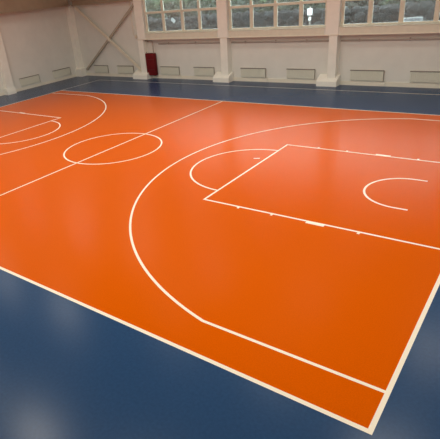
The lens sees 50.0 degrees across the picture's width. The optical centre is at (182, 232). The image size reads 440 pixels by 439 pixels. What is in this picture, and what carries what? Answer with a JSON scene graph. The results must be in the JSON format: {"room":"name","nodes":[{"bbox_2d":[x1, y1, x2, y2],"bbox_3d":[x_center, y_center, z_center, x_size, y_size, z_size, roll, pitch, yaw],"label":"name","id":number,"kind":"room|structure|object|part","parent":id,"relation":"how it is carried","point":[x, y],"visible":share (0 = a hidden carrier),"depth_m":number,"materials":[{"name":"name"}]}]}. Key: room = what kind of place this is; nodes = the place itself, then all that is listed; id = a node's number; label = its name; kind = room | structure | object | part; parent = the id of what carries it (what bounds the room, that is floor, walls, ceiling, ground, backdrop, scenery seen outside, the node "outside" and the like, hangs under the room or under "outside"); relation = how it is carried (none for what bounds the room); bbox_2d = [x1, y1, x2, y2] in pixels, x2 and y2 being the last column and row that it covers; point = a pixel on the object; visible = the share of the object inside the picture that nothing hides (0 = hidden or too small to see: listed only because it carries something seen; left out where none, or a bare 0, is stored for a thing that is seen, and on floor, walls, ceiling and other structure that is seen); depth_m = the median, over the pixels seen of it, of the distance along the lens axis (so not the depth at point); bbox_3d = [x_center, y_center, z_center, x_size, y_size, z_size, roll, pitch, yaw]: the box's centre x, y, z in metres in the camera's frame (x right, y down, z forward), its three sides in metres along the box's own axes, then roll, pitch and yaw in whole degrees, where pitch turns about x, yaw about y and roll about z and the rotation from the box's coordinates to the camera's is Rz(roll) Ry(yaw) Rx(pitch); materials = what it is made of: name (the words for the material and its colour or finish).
{"room":"sports hall","nodes":[
{"label":"sports hall","id":0,"kind":"room"},
{"bbox_2d":[0,6,75,92],"bbox_3d":[-15.504,-9.364,23.501,0.300,7.600,26.520,15,34,34],"label":"wall","id":1,"kind":"structure","parent":0,"point":[35,42],"depth_m":30.62,"materials":[{"name":"beige paint"}]},
{"bbox_2d":[0,0,69,13],"bbox_3d":[-15.384,-10.281,22.525,0.599,0.980,25.480,15,34,34],"label":"tie beam","id":2,"kind":"structure","parent":1,"relation":"attached to","point":[6,6],"depth_m":28.97,"materials":[{"name":"paint"}]},
{"bbox_2d":[0,74,76,95],"bbox_3d":[-15.044,-6.042,25.118,0.030,0.160,25.890,15,34,34],"label":"baseboard","id":3,"kind":"structure","parent":1,"relation":"attached to","point":[71,76],"depth_m":31.60,"materials":[{"name":"beige paint"}]},
{"bbox_2d":[0,76,439,438],"bbox_3d":[-2.642,-2.561,16.433,31.700,0.204,26.520,15,34,34],"label":"floor","id":4,"kind":"structure","parent":0,"point":[180,258],"depth_m":9.62,"materials":[{"name":"blue plastic"}]},
{"bbox_2d":[0,32,16,94],"bbox_3d":[-11.043,-10.781,28.624,0.409,4.550,0.640,15,34,34],"label":"column","id":5,"kind":"structure","parent":4,"relation":"on","point":[9,88],"depth_m":29.00,"materials":[{"name":"beige paint"}]},
{"bbox_2d":[20,74,41,86],"bbox_3d":[-9.923,-9.911,30.814,0.088,0.706,1.612,15,34,34],"label":"radiator","id":6,"kind":"object","parent":4,"relation":"on","point":[24,81],"visible":1,"depth_m":30.71,"materials":[{"name":"beige metal"}]},
{"bbox_2d":[53,67,71,78],"bbox_3d":[-8.310,-11.045,32.658,0.088,0.706,1.612,15,34,34],"label":"radiator","id":7,"kind":"object","parent":4,"relation":"on","point":[65,71],"visible":1,"depth_m":32.54,"materials":[{"name":"beige metal"}]},
{"bbox_2d":[65,6,86,76],"bbox_3d":[-7.405,-13.257,32.629,0.619,4.550,0.499,15,34,34],"label":"column","id":8,"kind":"structure","parent":4,"relation":"on","point":[80,70],"depth_m":32.62,"materials":[{"name":"beige paint"}]},
{"bbox_2d":[94,65,109,73],"bbox_3d":[-5.554,-11.246,32.543,1.442,0.706,0.088,15,34,34],"label":"radiator","id":9,"kind":"object","parent":4,"relation":"on","point":[98,68],"visible":1,"depth_m":32.44,"materials":[{"name":"beige metal"}]},
{"bbox_3d":[-5.609,-11.333,32.521,1.330,0.450,0.055,15,34,34],"label":"convector panel","id":10,"kind":"part","parent":9,"relation":"part of","materials":[{"name":"beige metal"}]},
{"bbox_2d":[117,66,133,73],"bbox_3d":[-3.713,-10.751,31.238,1.562,0.706,0.088,15,34,34],"label":"radiator","id":11,"kind":"object","parent":4,"relation":"on","point":[121,69],"visible":0.96,"depth_m":31.15,"materials":[{"name":"beige metal"}]},
{"bbox_2d":[133,0,152,79],"bbox_3d":[-2.845,-13.320,28.558,1.300,7.600,0.559,15,34,34],"label":"column","id":12,"kind":"structure","parent":4,"relation":"on","point":[138,74],"depth_m":29.10,"materials":[{"name":"beige paint"}]},
{"bbox_2d":[75,4,141,71],"bbox_3d":[-4.754,-12.693,30.731,5.550,4.166,0.250,15,34,34],"label":"brace","id":13,"kind":"object","parent":12,"relation":"attached to","point":[131,6],"visible":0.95,"depth_m":30.62,"materials":[{"name":"beige metal"}]},
{"bbox_2d":[160,66,180,75],"bbox_3d":[-0.702,-9.940,29.102,1.562,0.706,0.088,15,34,34],"label":"radiator","id":14,"kind":"object","parent":4,"relation":"on","point":[165,70],"visible":1,"depth_m":29.04,"materials":[{"name":"beige metal"}]},
{"bbox_2d":[193,67,214,75],"bbox_3d":[1.334,-9.393,27.659,1.552,0.706,0.088,15,34,34],"label":"radiator","id":15,"kind":"object","parent":4,"relation":"on","point":[198,71],"visible":0.96,"depth_m":27.58,"materials":[{"name":"beige metal"}]},
{"bbox_2d":[213,0,233,82],"bbox_3d":[2.015,-12.012,25.111,1.060,7.600,0.559,15,34,34],"label":"column","id":16,"kind":"structure","parent":4,"relation":"on","point":[225,75],"depth_m":25.83,"materials":[{"name":"beige paint"}]},
{"bbox_2d":[240,68,265,77],"bbox_3d":[3.947,-8.690,25.805,1.652,0.706,0.088,15,34,34],"label":"radiator","id":17,"kind":"object","parent":4,"relation":"on","point":[245,72],"visible":1,"depth_m":25.72,"materials":[{"name":"beige metal"}]},
{"bbox_2d":[286,69,315,79],"bbox_3d":[6.154,-8.096,24.240,1.652,0.706,0.088,15,34,34],"label":"radiator","id":18,"kind":"object","parent":4,"relation":"on","point":[291,73],"visible":0.99,"depth_m":24.15,"materials":[{"name":"beige metal"}]},
{"bbox_2d":[316,0,340,86],"bbox_3d":[6.923,-10.692,21.631,1.020,7.600,0.559,15,34,34],"label":"column","id":19,"kind":"structure","parent":4,"relation":"on","point":[332,78],"depth_m":22.38,"materials":[{"name":"beige paint"}]},
{"bbox_2d":[350,70,384,85],"bbox_3d":[8.823,-7.378,22.347,1.672,0.706,0.088,15,34,34],"label":"radiator","id":20,"kind":"object","parent":4,"relation":"on","point":[361,75],"visible":1,"depth_m":22.26,"materials":[{"name":"beige metal"}]},
{"bbox_3d":[8.768,-7.465,22.325,1.560,0.450,0.055,15,34,34],"label":"convector panel","id":21,"kind":"part","parent":20,"relation":"part of","materials":[{"name":"beige metal"}]},
{"bbox_2d":[350,70,384,70],"bbox_3d":[8.771,-7.503,22.314,1.572,0.446,0.086,15,34,34],"label":"grille","id":22,"kind":"object","parent":20,"relation":"attached to","point":[350,70],"depth_m":22.17,"materials":[{"name":"grey metal"}]},
{"bbox_2d":[409,71,439,82],"bbox_3d":[10.966,-6.801,20.827,1.652,0.706,0.088,15,34,34],"label":"radiator","id":23,"kind":"object","parent":4,"relation":"on","point":[415,76],"visible":1,"depth_m":20.85,"materials":[{"name":"beige metal"}]},
{"bbox_2d":[410,71,439,71],"bbox_3d":[10.914,-6.926,20.794,1.552,0.446,0.086,15,34,34],"label":"grille","id":24,"kind":"object","parent":23,"relation":"attached to","point":[410,71],"depth_m":20.76,"materials":[{"name":"grey metal"}]},
{"bbox_2d":[68,0,439,83],"bbox_3d":[4.727,-11.425,23.460,31.100,7.600,0.670,15,34,34],"label":"wall","id":25,"kind":"structure","parent":0,"point":[397,58],"depth_m":25.13,"materials":[{"name":"beige paint"}]},
{"bbox_2d":[70,0,132,5],"bbox_3d":[-5.108,-14.776,29.833,5.570,0.360,0.299,15,34,34],"label":"tie beam","id":26,"kind":"structure","parent":25,"relation":"attached to","point":[74,2],"depth_m":30.28,"materials":[{"name":"paint"}]},
{"bbox_2d":[129,1,136,37],"bbox_3d":[-3.173,-14.491,28.477,0.312,5.000,0.079,15,34,34],"label":"conduit","id":27,"kind":"object","parent":25,"relation":"attached to","point":[132,1],"visible":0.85,"depth_m":29.23,"materials":[{"name":"beige metal"}]},
{"bbox_2d":[143,0,217,33],"bbox_3d":[-0.215,-13.060,26.508,5.280,3.240,0.362,15,34,34],"label":"window","id":28,"kind":"structure","parent":25,"relation":"in","point":[198,9],"depth_m":26.98,"materials":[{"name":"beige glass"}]},
{"bbox_3d":[-0.116,-11.626,27.191,5.274,0.060,0.210,15,34,34],"label":"sill","id":29,"kind":"part","parent":28,"relation":"part of","materials":[{"name":"beige wood"}]},
{"bbox_2d":[146,32,216,38],"bbox_3d":[-0.150,-11.427,27.218,5.180,0.289,0.019,15,34,34],"label":"trim","id":30,"kind":"structure","parent":25,"relation":"attached to","point":[197,34],"depth_m":27.09,"materials":[{"name":"beige wood"}]},
{"bbox_2d":[158,42,219,44],"bbox_3d":[0.395,-11.099,27.439,4.640,0.130,0.081,15,34,34],"label":"pipe","id":31,"kind":"object","parent":25,"relation":"attached to","point":[168,43],"visible":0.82,"depth_m":27.21,"materials":[{"name":"white metal"}]},
{"bbox_2d":[87,73,439,87],"bbox_3d":[5.075,-8.166,25.187,31.100,0.190,0.030,15,34,34],"label":"baseboard","id":32,"kind":"structure","parent":25,"relation":"attached to","point":[360,83],"depth_m":24.78,"materials":[{"name":"beige paint"}]},
{"bbox_2d":[229,28,323,36],"bbox_3d":[4.638,-10.139,23.822,5.320,0.289,0.019,15,34,34],"label":"trim","id":33,"kind":"structure","parent":25,"relation":"attached to","point":[319,31],"depth_m":23.68,"materials":[{"name":"beige wood"}]},
{"bbox_2d":[228,0,326,30],"bbox_3d":[4.573,-11.771,23.112,5.420,3.240,0.362,15,34,34],"label":"window","id":34,"kind":"structure","parent":25,"relation":"in","point":[300,3],"depth_m":23.57,"materials":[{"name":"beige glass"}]},
{"bbox_3d":[4.672,-10.337,23.796,5.414,0.060,0.210,15,34,34],"label":"sill","id":35,"kind":"part","parent":34,"relation":"part of","materials":[{"name":"beige wood"}]},
{"bbox_2d":[231,39,328,42],"bbox_3d":[4.928,-9.880,24.224,5.580,0.130,0.081,15,34,34],"label":"pipe","id":36,"kind":"object","parent":25,"relation":"attached to","point":[275,41],"visible":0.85,"depth_m":24.05,"materials":[{"name":"beige metal"}]},
{"bbox_2d":[137,32,439,39],"bbox_3d":[7.216,-9.404,22.268,24.920,0.035,0.420,15,34,34],"label":"trim","id":37,"kind":"structure","parent":25,"relation":"attached to","point":[420,32],"depth_m":22.96,"materials":[{"name":"beige paint"}]},
{"bbox_2d":[339,0,439,27],"bbox_3d":[9.402,-10.473,19.688,5.380,3.240,0.362,15,34,34],"label":"window","id":38,"kind":"structure","parent":25,"relation":"in","point":[401,17],"depth_m":20.58,"materials":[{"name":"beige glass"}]},
{"bbox_3d":[9.500,-9.038,20.371,5.374,0.060,0.210,15,34,34],"label":"sill","id":39,"kind":"part","parent":38,"relation":"part of","materials":[{"name":"beige wood"}]},
{"bbox_2d":[340,24,439,33],"bbox_3d":[9.466,-8.840,20.398,5.280,0.289,0.019,15,34,34],"label":"trim","id":40,"kind":"structure","parent":25,"relation":"attached to","point":[410,28],"depth_m":20.59,"materials":[{"name":"beige wood"}]},
{"bbox_2d":[341,37,439,41],"bbox_3d":[12.402,-7.869,18.924,12.120,0.130,0.081,15,34,34],"label":"pipe","id":41,"kind":"object","parent":25,"relation":"attached to","point":[410,39],"visible":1,"depth_m":21.09,"materials":[{"name":"beige metal"}]},
{"bbox_3d":[-2.001,-11.614,29.097,0.688,0.740,0.247,15,34,34],"label":"wall bracket","id":42,"kind":"object","parent":25,"relation":"attached to","visible":0},
{"bbox_2d":[145,52,157,75],"bbox_3d":[-1.939,-10.634,29.528,0.740,1.400,0.288,15,34,34],"label":"mat","id":43,"kind":"object","parent":42,"relation":"hanging from","point":[151,62],"visible":1,"depth_m":29.39,"materials":[{"name":"red plastic"}]},
{"label":"outside","id":44,"kind":"structure","parent":0,"visible":0},
{"bbox_3d":[33.166,-49.333,100.413,240.000,0.300,170.270,15,34,34],"label":"ground","id":45,"kind":"structure","parent":44,"visible":0},
{"bbox_2d":[146,8,166,18],"bbox_3d":[-4.905,-34.954,76.916,5.372,3.303,5.090,15,34,34],"label":"tree","id":46,"kind":"object","parent":45,"relation":"on","point":[153,9],"visible":0.25,"depth_m":75.71,"materials":[{"name":"green plant"}]},
{"bbox_2d":[149,2,175,17],"bbox_3d":[-3.139,-38.830,83.244,5.553,3.669,5.411,15,34,34],"label":"tree","id":47,"kind":"object","parent":45,"relation":"on","point":[169,4],"visible":0.19,"depth_m":81.92,"materials":[{"name":"green plant"}]},
{"bbox_2d":[165,6,194,17],"bbox_3d":[-0.441,-33.802,73.711,5.398,3.130,5.285,15,34,34],"label":"tree","id":48,"kind":"object","parent":45,"relation":"on","point":[176,14],"visible":0.32,"depth_m":72.61,"materials":[{"name":"green plant"}]},
{"bbox_2d":[148,13,217,30],"bbox_3d":[-0.808,-28.825,65.320,16.406,2.679,2.504,15,34,34],"label":"hedge","id":49,"kind":"object","parent":45,"relation":"on","point":[212,18],"visible":0.46,"depth_m":63.26,"materials":[{"name":"green plant"}]},
{"bbox_2d":[175,0,206,14],"bbox_3d":[1.683,-37.489,79.825,5.402,3.723,5.350,15,34,34],"label":"tree","id":50,"kind":"object","parent":45,"relation":"on","point":[189,4],"visible":0.21,"depth_m":78.72,"materials":[{"name":"green plant"}]},
{"bbox_2d":[190,4,215,15],"bbox_3d":[3.946,-32.621,70.598,5.448,3.132,5.513,15,34,34],"label":"tree","id":51,"kind":"object","parent":45,"relation":"on","point":[208,12],"visible":0.2,"depth_m":69.54,"materials":[{"name":"green plant"}]},
{"bbox_2d":[202,0,232,5],"bbox_3d":[5.986,-36.318,76.673,5.548,3.660,5.346,15,34,34],"label":"tree","id":52,"kind":"object","parent":45,"relation":"on","point":[209,2],"visible":0.09,"depth_m":75.39,"materials":[{"name":"green plant"}]},
{"bbox_2d":[231,1,259,12],"bbox_3d":[8.454,-31.477,67.392,5.375,3.260,5.447,15,34,34],"label":"tree","id":53,"kind":"object","parent":45,"relation":"on","point":[235,10],"visible":0.23,"depth_m":66.02,"materials":[{"name":"green plant"}]},
{"bbox_2d":[231,0,263,8],"bbox_3d":[10.471,-35.218,73.622,5.274,3.728,5.412,15,34,34],"label":"tree","id":54,"kind":"object","parent":45,"relation":"on","point":[237,1],"visible":0.09,"depth_m":71.92,"materials":[{"name":"green plant"}]},
{"bbox_2d":[258,0,295,12],"bbox_3d":[12.900,-30.209,64.255,5.428,3.216,5.537,15,34,34],"label":"tree","id":55,"kind":"object","parent":45,"relation":"on","point":[281,7],"visible":0.25,"depth_m":63.26,"materials":[{"name":"green plant"}]},
{"bbox_2d":[267,0,297,9],"bbox_3d":[15.221,-33.928,70.131,5.160,3.820,5.348,15,34,34],"label":"tree","id":56,"kind":"object","parent":45,"relation":"on","point":[293,7],"visible":0.09,"depth_m":69.25,"materials":[{"name":"green plant"}]},
{"bbox_2d":[145,0,435,9],"bbox_3d":[19.766,-41.692,80.378,77.559,8.691,5.898,15,34,34],"label":"tree belt","id":57,"kind":"object","parent":45,"relation":"on","point":[152,1],"visible":0.08,"depth_m":93.42,"materials":[{"name":"green plant"}]},
{"bbox_2d":[307,7,311,24],"bbox_3d":[9.602,-15.053,35.417,0.380,3.650,0.100,15,34,34],"label":"road sign","id":58,"kind":"object","parent":45,"relation":"on","point":[310,8],"visible":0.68,"depth_m":34.75,"materials":[{"name":"grey metal"}]},
{"bbox_2d":[294,0,325,9],"bbox_3d":[17.417,-29.038,61.139,5.612,3.116,5.383,15,34,34],"label":"tree","id":59,"kind":"object","parent":45,"relation":"on","point":[312,5],"visible":0.2,"depth_m":59.80,"materials":[{"name":"green plant"}]},
{"bbox_2d":[232,0,439,27],"bbox_3d":[17.534,-23.920,52.352,29.717,2.725,2.474,15,34,34],"label":"hedge","id":60,"kind":"object","parent":45,"relation":"on","point":[258,17],"visible":0.48,"depth_m":51.23,"materials":[{"name":"green plant"}]},
{"bbox_2d":[345,0,381,8],"bbox_3d":[21.786,-27.842,57.939,5.509,3.174,5.455,15,34,34],"label":"tree","id":61,"kind":"object","parent":45,"relation":"on","point":[358,2],"visible":0.26,"depth_m":56.22,"materials":[{"name":"green plant"}]},
{"bbox_2d":[383,0,431,4],"bbox_3d":[26.123,-26.581,54.824,5.462,3.259,5.526,15,34,34],"label":"tree","id":62,"kind":"object","parent":45,"relation":"on","point":[390,1],"visible":0.11,"depth_m":54.17,"materials":[{"name":"green plant"}]},
{"bbox_2d":[403,16,422,21],"bbox_3d":[21.211,-19.094,43.252,1.640,1.420,4.250,7,30,23],"label":"car","id":63,"kind":"object","parent":45,"relation":"on","point":[414,17],"visible":0.12,"depth_m":42.19,"materials":[{"name":"grey paint"}]}
]}

